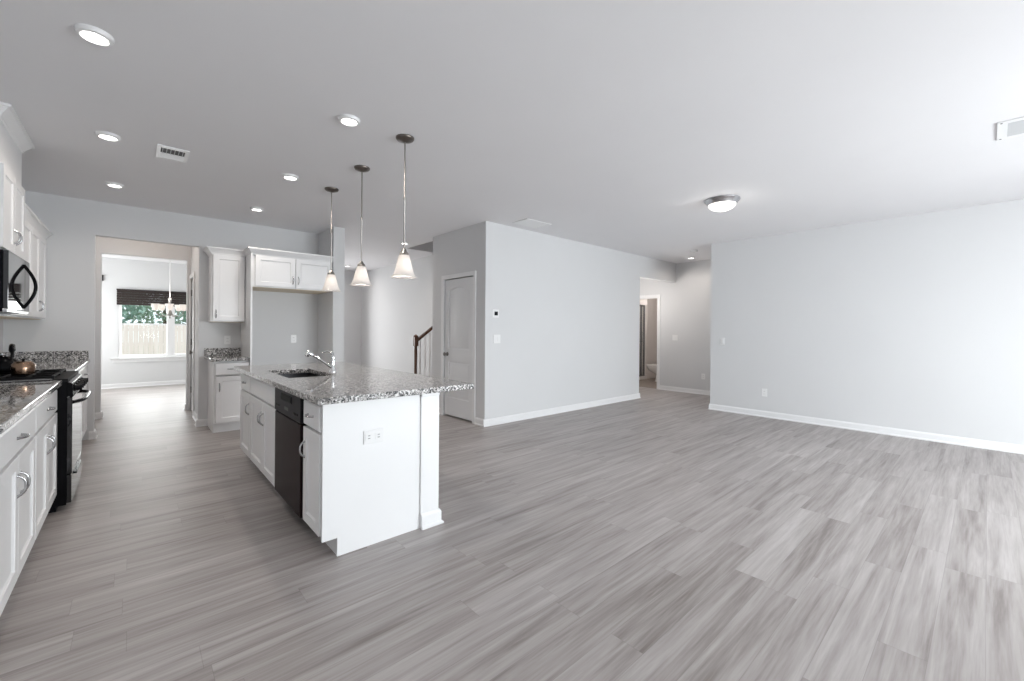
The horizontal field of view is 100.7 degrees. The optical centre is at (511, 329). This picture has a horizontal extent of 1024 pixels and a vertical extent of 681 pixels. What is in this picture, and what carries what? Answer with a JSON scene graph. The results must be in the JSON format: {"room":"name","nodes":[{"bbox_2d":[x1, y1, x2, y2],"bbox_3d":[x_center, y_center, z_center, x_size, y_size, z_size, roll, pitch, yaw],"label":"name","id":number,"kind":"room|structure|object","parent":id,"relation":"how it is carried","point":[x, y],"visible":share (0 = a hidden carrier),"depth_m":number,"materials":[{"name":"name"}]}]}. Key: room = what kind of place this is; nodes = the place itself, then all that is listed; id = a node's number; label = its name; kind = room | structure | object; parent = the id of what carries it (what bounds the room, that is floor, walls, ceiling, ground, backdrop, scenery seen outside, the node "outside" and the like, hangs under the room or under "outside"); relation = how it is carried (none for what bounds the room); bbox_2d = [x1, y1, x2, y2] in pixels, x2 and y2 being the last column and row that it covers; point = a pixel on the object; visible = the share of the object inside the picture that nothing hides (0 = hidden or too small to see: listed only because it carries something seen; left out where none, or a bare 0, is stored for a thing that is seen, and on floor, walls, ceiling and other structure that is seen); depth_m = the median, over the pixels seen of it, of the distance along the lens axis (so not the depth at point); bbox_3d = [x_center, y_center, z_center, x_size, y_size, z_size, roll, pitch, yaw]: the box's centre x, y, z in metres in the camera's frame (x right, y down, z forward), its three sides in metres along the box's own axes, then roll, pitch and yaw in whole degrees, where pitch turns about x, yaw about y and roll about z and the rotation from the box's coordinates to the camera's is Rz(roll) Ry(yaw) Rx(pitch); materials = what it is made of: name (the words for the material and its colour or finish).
{"room":"open-plan kitchen","nodes":[
{"label":"open-plan kitchen","id":0,"kind":"room"},
{"bbox_2d":[0,319,2,351],"bbox_3d":[-2.111,-0.092,0.746,0.120,2.743,10.023,0,0,-42],"label":"wall","id":1,"kind":"structure","parent":0,"point":[1,320],"depth_m":4.38,"materials":[{"name":"paint"}]},
{"bbox_2d":[0,102,34,259],"bbox_3d":[-3.712,-1.002,2.954,0.413,0.943,0.876,0,0,-42],"label":"upper cabinet","id":2,"kind":"object","parent":1,"relation":"attached to","point":[14,139],"visible":0.93,"depth_m":3.01,"materials":[{"name":"paint"}]},
{"bbox_2d":[0,249,37,313],"bbox_3d":[-3.697,-0.326,2.972,0.468,0.407,0.756,0,0,-42],"label":"microwave","id":3,"kind":"object","parent":2,"relation":"attached to","point":[15,271],"visible":1,"depth_m":2.96,"materials":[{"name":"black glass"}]},
{"bbox_2d":[0,203,51,319],"bbox_3d":[-4.591,-0.579,3.883,0.343,0.947,1.790,0,0,-42],"label":"upper cabinet","id":4,"kind":"object","parent":1,"relation":"attached to","point":[36,232],"visible":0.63,"depth_m":4.17,"materials":[{"name":"paint"}]},
{"bbox_2d":[95,236,190,412],"bbox_3d":[-5.371,-0.116,6.411,3.710,2.743,0.120,0,0,-42],"label":"door frame","id":5,"kind":"structure","parent":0,"point":[111,246],"depth_m":6.13,"materials":[{"name":"paint"}]},
{"bbox_2d":[94,403,185,419],"bbox_3d":[-5.722,1.206,6.106,1.636,0.094,0.172,0,0,-42],"label":"baseboard","id":6,"kind":"structure","parent":5,"relation":"attached to","point":[98,415],"depth_m":5.95,"materials":[{"name":"paint"}]},
{"bbox_2d":[101,257,186,384],"bbox_3d":[-8.051,-0.136,9.327,3.830,2.743,0.140,0,0,-42],"label":"wall","id":7,"kind":"structure","parent":0,"point":[118,273],"depth_m":9.12,"materials":[{"name":"paint"}]},
{"bbox_2d":[101,380,185,388],"bbox_3d":[-7.961,1.190,9.306,3.710,0.094,0.026,0,0,-42],"label":"baseboard","id":8,"kind":"structure","parent":7,"relation":"attached to","point":[172,382],"depth_m":9.22,"materials":[{"name":"paint"}]},
{"bbox_2d":[110,292,185,362],"bbox_3d":[-7.689,-0.071,9.570,1.985,1.540,0.120,0,0,-42],"label":"window","id":9,"kind":"structure","parent":7,"relation":"in","point":[170,356],"depth_m":9.39,"materials":[{"name":"paint"}]},
{"bbox_2d":[116,289,185,306],"bbox_3d":[-7.660,-0.694,9.543,1.815,0.335,0.049,0,0,-42],"label":"roman shade","id":10,"kind":"object","parent":9,"relation":"attached to","point":[157,297],"visible":0.53,"depth_m":9.27,"materials":[{"name":"grey fabric"}]},
{"bbox_2d":[3,191,318,439],"bbox_3d":[-4.237,-0.108,5.483,3.250,2.743,0.120,0,0,-42],"label":"wall","id":11,"kind":"structure","parent":0,"point":[74,224],"depth_m":5.21,"materials":[{"name":"paint"}]},
{"bbox_2d":[4,350,88,360],"bbox_3d":[-5.079,0.286,4.641,0.634,0.101,0.020,0,0,-42],"label":"backsplash","id":12,"kind":"structure","parent":11,"relation":"attached to","point":[37,355],"depth_m":4.65,"materials":[{"name":"stone"}]},
{"bbox_2d":[89,418,207,439],"bbox_3d":[-4.472,1.215,5.282,1.125,0.094,0.172,0,0,-42],"label":"baseboard","id":13,"kind":"structure","parent":11,"relation":"attached to","point":[199,422],"depth_m":5.51,"materials":[{"name":"paint"}]},
{"bbox_2d":[204,348,240,355],"bbox_3d":[-3.887,0.295,5.703,0.409,0.101,0.020,0,0,-42],"label":"backsplash","id":14,"kind":"structure","parent":11,"relation":"attached to","point":[207,351],"depth_m":5.68,"materials":[{"name":"stone"}]},
{"bbox_2d":[203,246,245,322],"bbox_3d":[-3.772,-0.573,5.566,0.426,0.947,0.365,0,0,-42],"label":"upper cabinet","id":15,"kind":"object","parent":11,"relation":"attached to","point":[226,290],"visible":1,"depth_m":5.48,"materials":[{"name":"paint"}]},
{"bbox_2d":[224,336,230,343],"bbox_3d":[-3.852,0.138,5.741,0.072,0.116,0.009,0,0,-42],"label":"wall outlet","id":16,"kind":"object","parent":11,"relation":"attached to","point":[227,339],"visible":1,"depth_m":5.74,"materials":[{"name":"white plastic"}]},
{"bbox_2d":[243,246,333,293],"bbox_3d":[-3.142,-0.793,5.912,1.048,0.497,0.685,0,0,-42],"label":"upper cabinet","id":17,"kind":"object","parent":11,"relation":"attached to","point":[273,270],"visible":0.88,"depth_m":5.67,"materials":[{"name":"paint"}]},
{"bbox_2d":[291,335,295,342],"bbox_3d":[-3.238,0.137,6.289,0.072,0.116,0.009,0,0,-42],"label":"wall outlet","id":18,"kind":"object","parent":11,"relation":"attached to","point":[293,337],"visible":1,"depth_m":6.29,"materials":[{"name":"white plastic"}]},
{"bbox_2d":[190,247,197,412],"bbox_3d":[-4.550,-0.110,6.173,0.100,2.743,1.327,0,0,-42],"label":"wall","id":19,"kind":"structure","parent":0,"point":[194,250],"depth_m":6.08,"materials":[{"name":"paint"}]},
{"bbox_2d":[189,280,192,409],"bbox_3d":[-4.827,0.238,6.403,0.108,2.018,0.511,0,0,-42],"label":"door","id":20,"kind":"structure","parent":19,"relation":"in","point":[190,352],"depth_m":6.54,"materials":[{"name":"paint"}]},
{"bbox_2d":[188,272,194,415],"bbox_3d":[-4.824,0.207,6.388,0.018,2.104,0.643,0,0,-42],"label":"trim","id":21,"kind":"structure","parent":19,"relation":"attached to","point":[192,275],"depth_m":6.18,"materials":[{"name":"paint"}]},
{"bbox_2d":[192,410,196,421],"bbox_3d":[-4.388,1.216,5.888,0.026,0.094,0.672,0,0,-42],"label":"baseboard","id":22,"kind":"structure","parent":19,"relation":"attached to","point":[194,416],"depth_m":5.99,"materials":[{"name":"paint"}]},
{"bbox_2d":[318,227,344,361],"bbox_3d":[-3.984,-0.106,7.761,0.158,2.743,4.510,0,0,-42],"label":"wall","id":23,"kind":"structure","parent":0,"point":[330,304],"depth_m":6.11,"materials":[{"name":"paint"}]},
{"bbox_2d":[344,271,360,364],"bbox_3d":[-4.644,-0.111,10.274,2.202,2.743,0.120,0,0,-42],"label":"wall","id":24,"kind":"structure","parent":0,"point":[352,294],"depth_m":10.73,"materials":[{"name":"paint"}]},
{"bbox_2d":[361,255,432,375],"bbox_3d":[-2.587,-0.096,9.532,0.120,2.743,3.725,0,0,-42],"label":"wall","id":25,"kind":"structure","parent":0,"point":[393,310],"depth_m":9.39,"materials":[{"name":"paint"}]},
{"bbox_2d":[432,223,480,417],"bbox_3d":[-0.797,-0.083,6.241,0.120,2.743,1.220,0,0,-42],"label":"wall","id":26,"kind":"structure","parent":0,"point":[456,251],"depth_m":6.25,"materials":[{"name":"paint"}]},
{"bbox_2d":[443,277,472,420],"bbox_3d":[-0.773,0.263,6.116,0.108,2.008,0.743,0,0,-42],"label":"door","id":27,"kind":"structure","parent":26,"relation":"in","point":[459,292],"depth_m":6.13,"materials":[{"name":"paint"}]},
{"bbox_2d":[441,271,475,423],"bbox_3d":[-0.786,0.239,6.122,0.018,2.100,0.859,0,0,-42],"label":"trim","id":28,"kind":"structure","parent":26,"relation":"attached to","point":[471,273],"depth_m":5.84,"materials":[{"name":"paint"}]},
{"bbox_2d":[439,408,483,426],"bbox_3d":[-0.821,1.242,6.148,0.026,0.094,1.340,0,0,-42],"label":"baseboard","id":29,"kind":"structure","parent":26,"relation":"attached to","point":[478,421],"depth_m":5.74,"materials":[{"name":"paint"}]},
{"bbox_2d":[0,378,1023,680],"bbox_3d":[0.239,1.354,6.484,15.000,0.124,15.450,0,0,-42],"label":"floor","id":30,"kind":"structure","parent":0,"point":[659,535],"depth_m":2.35,"materials":[{"name":"grey wood"}]},
{"bbox_2d":[0,408,35,615],"bbox_3d":[-2.498,0.834,1.760,0.658,0.884,0.913,0,0,-42],"label":"base cabinet","id":31,"kind":"object","parent":30,"relation":"on","point":[17,443],"visible":1,"depth_m":1.92,"materials":[{"name":"paint"}]},
{"bbox_2d":[0,380,61,433],"bbox_3d":[-2.783,0.372,2.074,0.647,0.037,1.797,0,0,-42],"label":"countertop","id":32,"kind":"structure","parent":31,"relation":"on","point":[17,399],"depth_m":2.25,"materials":[{"name":"stone"}]},
{"bbox_2d":[32,390,56,539],"bbox_3d":[-3.092,0.830,2.426,0.658,0.884,0.864,0,0,-42],"label":"base cabinet","id":33,"kind":"object","parent":30,"relation":"on","point":[45,434],"visible":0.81,"depth_m":2.57,"materials":[{"name":"paint"}]},
{"bbox_2d":[0,368,90,512],"bbox_3d":[-3.595,0.738,3.070,0.762,1.060,0.758,0,0,-42],"label":"range","id":34,"kind":"object","parent":30,"relation":"on","point":[69,394],"visible":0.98,"depth_m":2.99,"materials":[{"name":"black metal"}]},
{"bbox_2d":[0,344,17,372],"bbox_3d":[-3.834,0.208,3.148,0.250,0.211,0.188,0,0,-42],"label":"kettle","id":35,"kind":"object","parent":34,"relation":"on","point":[6,361],"visible":0.9,"depth_m":3.15,"materials":[{"name":"black metal"}]},
{"bbox_2d":[10,359,35,374],"bbox_3d":[-3.450,0.260,2.994,0.120,0.114,0.119,0,0,-42],"label":"copper pot","id":36,"kind":"object","parent":34,"relation":"on","point":[23,367],"visible":1,"depth_m":2.96,"materials":[{"name":"metal"}]},
{"bbox_2d":[0,371,78,382],"bbox_3d":[-3.624,0.352,3.041,0.674,0.022,0.758,0,0,-42],"label":"cooktop","id":37,"kind":"object","parent":34,"relation":"in","point":[66,376],"depth_m":3.00,"materials":[{"name":"black metal"}]},
{"bbox_2d":[80,365,87,438],"bbox_3d":[-4.784,0.818,4.324,0.658,0.884,0.886,0,0,-42],"label":"base cabinet","id":38,"kind":"object","parent":30,"relation":"on","point":[83,371],"visible":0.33,"depth_m":4.58,"materials":[{"name":"paint"}]},
{"bbox_2d":[207,360,248,432],"bbox_3d":[-3.662,0.826,5.477,0.369,0.884,0.658,0,0,-42],"label":"base cabinet","id":39,"kind":"object","parent":30,"relation":"on","point":[224,382],"visible":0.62,"depth_m":5.25,"materials":[{"name":"paint"}]},
{"bbox_2d":[204,348,249,361],"bbox_3d":[-3.678,0.315,5.469,0.409,0.138,0.647,0,0,-42],"label":"countertop","id":40,"kind":"structure","parent":39,"relation":"on","point":[210,354],"depth_m":5.59,"materials":[{"name":"stone"}]},
{"bbox_2d":[240,373,252,457],"bbox_3d":[-2.274,0.836,4.150,0.653,0.884,0.466,0,0,-42],"label":"base cabinet","id":41,"kind":"object","parent":30,"relation":"on","point":[245,393],"visible":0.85,"depth_m":3.97,"materials":[{"name":"paint"}]},
{"bbox_2d":[241,253,252,364],"bbox_3d":[-3.517,0.149,5.612,0.019,2.240,0.647,0,0,-42],"label":"panel","id":42,"kind":"object","parent":30,"relation":"on","point":[246,327],"visible":0.5,"depth_m":5.48,"materials":[{"name":"paint"}]},
{"bbox_2d":[250,372,308,486],"bbox_3d":[-1.811,0.839,3.631,0.653,0.884,0.920,0,0,-42],"label":"base cabinet","id":43,"kind":"object","parent":30,"relation":"on","point":[262,401],"visible":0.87,"depth_m":3.38,"materials":[{"name":"paint"}]},
{"bbox_2d":[275,387,306,517],"bbox_3d":[-1.287,0.846,3.039,0.618,0.878,0.652,0,0,-42],"label":"dishwasher","id":44,"kind":"object","parent":30,"relation":"on","point":[289,412],"visible":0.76,"depth_m":2.78,"materials":[{"name":"black metal"}]},
{"bbox_2d":[299,400,335,553],"bbox_3d":[-0.959,0.845,2.675,0.653,0.884,0.318,0,0,-42],"label":"base cabinet","id":45,"kind":"object","parent":30,"relation":"on","point":[312,433],"visible":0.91,"depth_m":2.47,"materials":[{"name":"paint"}]},
{"bbox_2d":[321,392,443,555],"bbox_3d":[-1.553,0.841,3.493,0.769,0.884,2.446,0,0,-42],"label":"panel","id":46,"kind":"object","parent":30,"relation":"on","point":[372,493],"visible":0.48,"depth_m":2.57,"materials":[{"name":"paint"}]},
{"bbox_2d":[234,361,473,405],"bbox_3d":[-1.483,0.381,3.531,1.030,0.037,2.518,0,0,-42],"label":"countertop","id":47,"kind":"structure","parent":46,"relation":"on","point":[352,382],"depth_m":2.97,"materials":[{"name":"stone"}]},
{"bbox_2d":[278,373,320,377],"bbox_3d":[-1.776,0.491,3.554,0.359,0.185,0.727,0,0,-42],"label":"sink","id":48,"kind":"object","parent":47,"relation":"in","point":[294,375],"visible":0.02,"depth_m":3.87,"materials":[{"name":"metal"}]},
{"bbox_2d":[305,350,336,372],"bbox_3d":[-1.623,0.268,3.598,0.254,0.187,0.060,0,0,-11],"label":"faucet","id":49,"kind":"object","parent":47,"relation":"on","point":[308,353],"visible":1,"depth_m":3.60,"materials":[{"name":"silver metal"}]},
{"bbox_2d":[363,428,383,444],"bbox_3d":[-0.828,0.638,2.544,0.125,0.082,0.009,0,0,-42],"label":"wall outlet","id":50,"kind":"object","parent":46,"relation":"attached to","point":[374,435],"visible":1,"depth_m":2.54,"materials":[{"name":"white plastic"}]},
{"bbox_2d":[366,433,372,440],"bbox_3d":[-0.849,0.638,2.522,0.044,0.040,0.003,0,0,-42],"label":"receptacle","id":51,"kind":"object","parent":50,"relation":"attached to","point":[369,436],"depth_m":2.52,"materials":[{"name":"white plastic"}]},
{"bbox_2d":[375,432,381,438],"bbox_3d":[-0.804,0.639,2.562,0.044,0.040,0.003,0,0,-42],"label":"receptacle","id":52,"kind":"object","parent":50,"relation":"attached to","point":[378,435],"depth_m":2.56,"materials":[{"name":"white plastic"}]},
{"bbox_2d":[413,326,431,375],"bbox_3d":[-0.232,0.153,8.335,3.213,2.280,1.143,0,0,-42],"label":"stair railing","id":53,"kind":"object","parent":30,"relation":"on","point":[416,338],"depth_m":7.74,"materials":[{"name":"wood"}]},
{"bbox_2d":[639,305,646,379],"bbox_3d":[3.098,0.320,10.959,1.312,1.986,0.123,0,0,-42],"label":"door","id":54,"kind":"structure","parent":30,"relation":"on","point":[641,377],"depth_m":11.33,"materials":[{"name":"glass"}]},
{"bbox_2d":[647,364,656,381],"bbox_3d":[3.768,0.947,10.764,0.450,0.741,0.728,0,0,-42],"label":"toilet","id":55,"kind":"object","parent":30,"relation":"on","point":[651,367],"visible":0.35,"depth_m":10.77,"materials":[{"name":"ceramic"}]},
{"bbox_3d":[-4.189,0.822,3.658,0.658,0.884,0.892,0,0,-42],"label":"base cabinet","id":56,"kind":"object","parent":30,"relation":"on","visible":0},
{"bbox_2d":[4,350,89,370],"bbox_3d":[-4.486,0.309,3.985,0.647,0.138,1.788,0,0,-42],"label":"countertop","id":57,"kind":"structure","parent":56,"relation":"on","point":[70,360],"depth_m":4.55,"materials":[{"name":"stone"}]},
{"bbox_2d":[0,0,1023,271],"bbox_3d":[0.260,-1.572,6.484,15.000,0.250,15.450,0,0,-42],"label":"ceiling","id":58,"kind":"structure","parent":0,"point":[611,124],"depth_m":2.80,"materials":[{"name":"paint"}]},
{"bbox_2d":[74,23,114,46],"bbox_3d":[-2.063,-1.451,2.097,0.144,0.024,0.144,0,0,-42],"label":"recessed light","id":59,"kind":"object","parent":58,"relation":"in","point":[92,34],"visible":1,"depth_m":2.08,"materials":[{"name":"paint"}]},
{"bbox_2d":[95,131,120,141],"bbox_3d":[-3.049,-1.459,3.203,0.144,0.024,0.144,0,0,-42],"label":"recessed light","id":60,"kind":"object","parent":58,"relation":"in","point":[109,136],"visible":1,"depth_m":3.19,"materials":[{"name":"white plastic"}]},
{"bbox_2d":[105,182,123,187],"bbox_3d":[-4.027,-1.466,4.300,0.144,0.024,0.144,0,0,-42],"label":"recessed light","id":61,"kind":"object","parent":58,"relation":"in","point":[111,184],"visible":1,"depth_m":4.28,"materials":[{"name":"white"}]},
{"bbox_2d":[151,260,185,318],"bbox_3d":[-6.400,-0.849,7.932,0.540,1.293,0.529,0,0,-42],"label":"chandelier","id":62,"kind":"object","parent":58,"relation":"hanging from","point":[181,307],"visible":0.94,"depth_m":7.95,"materials":[{"name":"silver metal"}]},
{"bbox_2d":[155,144,189,162],"bbox_3d":[-2.831,-1.463,3.536,0.207,0.012,0.320,0,0,-42],"label":"ceiling vent","id":63,"kind":"object","parent":58,"relation":"in","point":[162,151],"visible":1,"depth_m":3.53,"materials":[{"name":"metal"}]},
{"bbox_2d":[250,207,263,210],"bbox_3d":[-3.089,-1.459,5.135,0.144,0.024,0.144,0,0,-42],"label":"recessed light","id":64,"kind":"object","parent":58,"relation":"in","point":[251,208],"visible":1,"depth_m":5.11,"materials":[{"name":"white plastic"}]},
{"bbox_2d":[282,173,298,180],"bbox_3d":[-2.112,-1.452,4.039,0.144,0.024,0.144,0,0,-42],"label":"recessed light","id":65,"kind":"object","parent":58,"relation":"in","point":[287,176],"visible":1,"depth_m":4.01,"materials":[{"name":"white plastic"}]},
{"bbox_2d":[321,187,340,291],"bbox_3d":[-1.876,-0.933,4.404,0.196,1.059,0.196,0,0,-42],"label":"pendant light","id":66,"kind":"object","parent":58,"relation":"hanging from","point":[330,285],"visible":1,"depth_m":4.37,"materials":[{"name":"white glass"}]},
{"bbox_2d":[338,114,359,126],"bbox_3d":[-1.126,-1.445,2.932,0.144,0.024,0.144,0,0,-42],"label":"recessed light","id":67,"kind":"object","parent":58,"relation":"in","point":[345,119],"visible":1,"depth_m":2.91,"materials":[{"name":"white plastic"}]},
{"bbox_2d":[350,165,371,285],"bbox_3d":[-1.353,-0.929,3.818,0.196,1.059,0.196,0,0,-42],"label":"pendant light","id":68,"kind":"object","parent":58,"relation":"hanging from","point":[361,278],"visible":1,"depth_m":3.79,"materials":[{"name":"white glass"}]},
{"bbox_2d":[391,134,416,278],"bbox_3d":[-0.814,-0.925,3.213,0.196,1.059,0.196,0,0,-42],"label":"pendant light","id":69,"kind":"object","parent":58,"relation":"hanging from","point":[403,270],"visible":1,"depth_m":3.18,"materials":[{"name":"white glass"}]},
{"bbox_2d":[512,218,551,227],"bbox_3d":[0.271,-1.441,5.764,0.460,0.010,0.300,0,0,-42],"label":"ceiling vent","id":70,"kind":"object","parent":58,"relation":"in","point":[527,222],"visible":1,"depth_m":5.75,"materials":[{"name":"metal"}]},
{"bbox_2d":[704,195,740,211],"bbox_3d":[2.311,-1.363,4.670,0.362,0.137,0.362,0,0,-42],"label":"flush ceiling light","id":71,"kind":"object","parent":58,"relation":"attached to","point":[720,203],"visible":1,"depth_m":4.57,"materials":[{"name":"white glass"}]},
{"bbox_2d":[996,116,1023,140],"bbox_3d":[3.704,-1.416,2.800,0.400,0.010,0.665,0,0,-42],"label":"ceiling vent","id":72,"kind":"object","parent":58,"relation":"in","point":[1011,128],"visible":1,"depth_m":2.99,"materials":[{"name":"metal"}]},
{"bbox_2d":[479,221,675,419],"bbox_3d":[1.538,-0.066,7.425,5.183,2.743,0.120,0,0,-42],"label":"wall","id":73,"kind":"structure","parent":0,"point":[567,325],"depth_m":6.57,"materials":[{"name":"paint"}]},
{"bbox_2d":[492,309,498,317],"bbox_3d":[-0.217,-0.221,5.764,0.110,0.110,0.022,0,0,-42],"label":"thermostat","id":74,"kind":"object","parent":73,"relation":"attached to","point":[495,313],"visible":1,"depth_m":5.76,"materials":[{"name":"white plastic"}]},
{"bbox_2d":[494,335,499,342],"bbox_3d":[-0.203,0.126,5.788,0.118,0.118,0.010,0,0,-42],"label":"light switch","id":75,"kind":"object","parent":73,"relation":"attached to","point":[496,337],"visible":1,"depth_m":5.79,"materials":[{"name":"white plastic"}]},
{"bbox_2d":[483,393,640,426],"bbox_3d":[1.044,1.255,6.897,3.809,0.094,0.026,0,0,-42],"label":"baseboard","id":76,"kind":"structure","parent":73,"relation":"attached to","point":[528,415],"depth_m":6.55,"materials":[{"name":"paint"}]},
{"bbox_2d":[639,299,656,378],"bbox_3d":[3.696,-0.052,11.988,0.930,2.739,0.820,0,0,-42],"label":"wall bath partition","id":77,"kind":"structure","parent":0,"point":[651,343],"depth_m":11.52,"materials":[{"name":"paint"}]},
{"bbox_2d":[640,259,710,390],"bbox_3d":[3.218,-0.054,9.525,0.120,2.743,4.060,0,0,-42],"label":"wall","id":78,"kind":"structure","parent":0,"point":[685,304],"depth_m":8.93,"materials":[{"name":"paint"}]},
{"bbox_2d":[640,297,657,321],"bbox_3d":[3.024,0.296,9.740,0.120,2.040,0.765,0,0,-42],"label":"trim","id":79,"kind":"structure","parent":78,"relation":"attached to","point":[653,297],"depth_m":9.43,"materials":[{"name":"paint"}]},
{"bbox_2d":[640,294,660,388],"bbox_3d":[2.973,0.266,9.694,0.018,2.100,0.885,0,0,-42],"label":"trim","id":80,"kind":"structure","parent":78,"relation":"attached to","point":[658,295],"depth_m":9.38,"materials":[{"name":"paint"}]},
{"bbox_2d":[672,335,677,339],"bbox_3d":[3.501,0.170,9.109,0.010,0.118,0.118,0,0,-42],"label":"light switch","id":81,"kind":"object","parent":78,"relation":"attached to","point":[674,337],"visible":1,"depth_m":9.11,"materials":[{"name":"white plastic"}]},
{"bbox_2d":[710,199,1023,444],"bbox_3d":[5.902,-0.034,5.267,1.540,2.743,6.110,0,0,-42],"label":"wall","id":82,"kind":"structure","parent":0,"point":[915,322],"depth_m":5.41,"materials":[{"name":"paint"}]},
{"bbox_2d":[720,338,724,344],"bbox_3d":[3.419,0.189,6.886,0.010,0.116,0.072,0,0,-42],"label":"light switch","id":83,"kind":"object","parent":82,"relation":"attached to","point":[722,340],"visible":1,"depth_m":6.88,"materials":[{"name":"white plastic"}]},
{"bbox_2d":[762,389,766,396],"bbox_3d":[3.824,0.952,6.426,0.009,0.116,0.072,0,0,-42],"label":"wall outlet","id":84,"kind":"object","parent":82,"relation":"attached to","point":[764,391],"visible":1,"depth_m":6.42,"materials":[{"name":"white plastic"}]},
{"bbox_2d":[659,385,1023,453],"bbox_3d":[5.216,1.285,6.007,1.567,0.094,7.615,0,0,-42],"label":"baseboard","id":85,"kind":"structure","parent":82,"relation":"attached to","point":[970,442],"depth_m":5.51,"materials":[{"name":"paint"}]},
{"label":"outside","id":86,"kind":"structure","parent":0,"visible":0},
{"bbox_2d":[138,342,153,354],"bbox_3d":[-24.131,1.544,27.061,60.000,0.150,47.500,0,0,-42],"label":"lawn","id":87,"kind":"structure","parent":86,"point":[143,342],"depth_m":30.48,"materials":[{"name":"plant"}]},
{"bbox_2d":[122,293,147,322],"bbox_3d":[-17.563,-0.730,17.846,3.597,4.520,2.948,0,0,-42],"label":"tree","id":88,"kind":"object","parent":87,"relation":"on","point":[134,311],"visible":0.09,"depth_m":18.54,"materials":[{"name":"green plant"}]},
{"bbox_2d":[122,325,185,354],"bbox_3d":[-13.474,0.660,16.164,14.200,1.792,0.056,0,0,-42],"label":"fence","id":89,"kind":"object","parent":87,"relation":"on","point":[129,346],"visible":0.04,"depth_m":15.97,"materials":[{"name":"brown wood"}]},
{"bbox_2d":[123,294,185,328],"bbox_3d":[-18.767,-0.925,22.800,3.887,4.893,3.181,0,0,-42],"label":"tree","id":90,"kind":"object","parent":87,"relation":"on","point":[149,314],"visible":0.11,"depth_m":22.27,"materials":[{"name":"green plant"}]},
{"bbox_2d":[175,295,185,322],"bbox_3d":[-14.386,-0.742,20.671,3.594,4.591,2.860,0,0,-42],"label":"tree","id":91,"kind":"object","parent":87,"relation":"on","point":[184,317],"visible":0.02,"depth_m":19.73,"materials":[{"name":"green plant"}]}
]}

